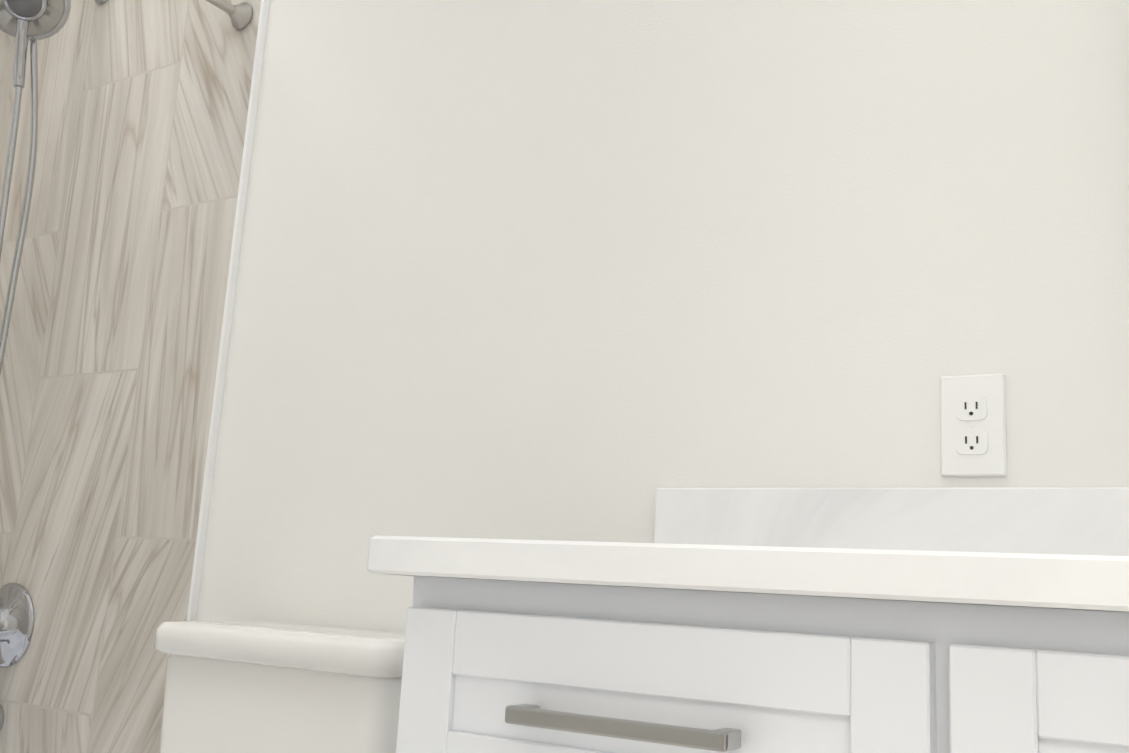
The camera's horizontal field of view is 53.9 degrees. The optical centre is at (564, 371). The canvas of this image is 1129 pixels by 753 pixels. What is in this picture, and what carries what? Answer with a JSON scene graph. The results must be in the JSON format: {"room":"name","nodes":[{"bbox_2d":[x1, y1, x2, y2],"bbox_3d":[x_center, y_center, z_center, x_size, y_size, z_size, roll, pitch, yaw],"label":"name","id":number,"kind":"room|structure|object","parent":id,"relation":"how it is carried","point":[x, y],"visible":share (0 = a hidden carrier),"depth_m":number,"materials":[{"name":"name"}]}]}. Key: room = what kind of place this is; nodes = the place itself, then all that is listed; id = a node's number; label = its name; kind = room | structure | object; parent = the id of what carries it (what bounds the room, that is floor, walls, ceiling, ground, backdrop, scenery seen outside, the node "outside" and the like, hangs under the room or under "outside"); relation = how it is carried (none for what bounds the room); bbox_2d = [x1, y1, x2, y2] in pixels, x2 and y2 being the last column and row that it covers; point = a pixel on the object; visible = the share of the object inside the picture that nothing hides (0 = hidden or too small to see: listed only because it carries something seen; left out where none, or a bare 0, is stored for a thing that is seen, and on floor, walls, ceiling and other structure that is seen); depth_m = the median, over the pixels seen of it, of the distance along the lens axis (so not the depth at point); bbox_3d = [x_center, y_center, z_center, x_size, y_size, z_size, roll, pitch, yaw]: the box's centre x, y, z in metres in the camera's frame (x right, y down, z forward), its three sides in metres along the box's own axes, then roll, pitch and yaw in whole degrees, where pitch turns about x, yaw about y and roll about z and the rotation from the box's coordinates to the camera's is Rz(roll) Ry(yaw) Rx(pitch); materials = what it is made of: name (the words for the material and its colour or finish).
{"room":"bathroom","nodes":[
{"label":"bathroom","id":0,"kind":"room"},
{"bbox_2d":[0,30,9,94],"bbox_3d":[-1.760,-0.401,1.836,0.202,3.030,1.930,-4,-13,31],"label":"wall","id":1,"kind":"structure","parent":0,"point":[4,40],"depth_m":2.49,"materials":[{"name":"paint"}]},
{"bbox_2d":[196,0,1128,633],"bbox_3d":[0.309,-0.337,1.564,3.600,3.030,0.200,-4,-13,31],"label":"wall","id":2,"kind":"structure","parent":0,"point":[578,270],"depth_m":1.53,"materials":[{"name":"white paint"}]},
{"bbox_2d":[0,0,260,752],"bbox_3d":[-0.930,-0.280,2.201,0.820,3.030,0.012,-4,-13,31],"label":"wall tile","id":3,"kind":"structure","parent":2,"relation":"attached to","point":[108,373],"depth_m":2.08,"materials":[{"name":"beige tile"}]},
{"bbox_2d":[0,704,4,730],"bbox_3d":[-1.096,0.634,1.984,0.060,0.074,0.160,-4,-13,31],"label":"tub spout","id":4,"kind":"object","parent":3,"relation":"attached to","point":[2,715],"visible":1,"depth_m":2.04,"materials":[{"name":"silver metal"}]},
{"bbox_2d":[0,583,34,667],"bbox_3d":[-1.061,0.470,2.059,0.156,0.156,0.064,-4,-13,31],"label":"shower valve","id":5,"kind":"object","parent":3,"relation":"attached to","point":[17,617],"visible":1,"depth_m":2.05,"materials":[{"name":"silver metal"}]},
{"bbox_2d":[0,0,107,373],"bbox_3d":[-1.032,-0.402,2.131,0.137,0.962,0.262,-4,-13,31],"label":"shower head","id":6,"kind":"object","parent":3,"relation":"attached to","point":[22,22],"visible":1,"depth_m":2.16},
{"bbox_2d":[206,0,252,29],"bbox_3d":[-0.994,-0.812,1.453,0.052,0.051,1.504,-4,-13,31],"label":"curtain rod","id":7,"kind":"object","parent":3,"relation":"attached to","point":[240,15],"visible":1,"depth_m":2.06,"materials":[{"name":"grey metal"}]},
{"bbox_2d":[187,0,269,620],"bbox_3d":[-0.578,-0.303,1.985,0.008,3.030,0.013,-4,-13,31],"label":"trim","id":8,"kind":"structure","parent":2,"relation":"attached to","point":[222,359],"depth_m":1.94,"materials":[{"name":"white"}]},
{"bbox_2d":[654,487,1128,550],"bbox_3d":[0.842,0.152,0.979,1.699,0.100,0.021,-4,-13,31],"label":"backsplash","id":9,"kind":"structure","parent":2,"relation":"attached to","point":[1077,518],"depth_m":1.25,"materials":[{"name":"white stone"}]},
{"bbox_2d":[940,374,1006,475],"bbox_3d":[0.459,0.060,1.249,0.070,0.115,0.009,-4,-13,31],"label":"electrical outlet plate","id":10,"kind":"object","parent":2,"relation":"attached to","point":[972,427],"visible":1,"depth_m":1.25,"materials":[{"name":"white plastic"}]},
{"bbox_3d":[-0.315,1.030,0.590,3.800,0.100,1.930,-4,-13,31],"label":"floor","id":11,"kind":"structure","parent":0,"visible":0},
{"bbox_2d":[154,621,405,752],"bbox_3d":[-0.490,0.702,1.280,0.432,0.793,0.681,-4,-13,31],"label":"toilet","id":12,"kind":"object","parent":11,"relation":"on","point":[249,687],"visible":0.71,"depth_m":1.44,"materials":[{"name":"white ceramic"}]},
{"bbox_2d":[367,555,1128,752],"bbox_3d":[0.675,0.603,0.647,1.665,0.868,0.568,-4,-13,31],"label":"bathroom vanity","id":13,"kind":"object","parent":11,"relation":"on","point":[868,620],"depth_m":0.78,"materials":[{"name":"painted wood"},{"name":"brushed nickel"}]},
{"bbox_2d":[368,536,1128,582],"bbox_3d":[0.698,0.164,0.742,1.699,0.032,0.559,-4,-13,31],"label":"countertop","id":14,"kind":"structure","parent":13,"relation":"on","point":[1057,564],"depth_m":0.78,"materials":[{"name":"white stone"}]}
]}

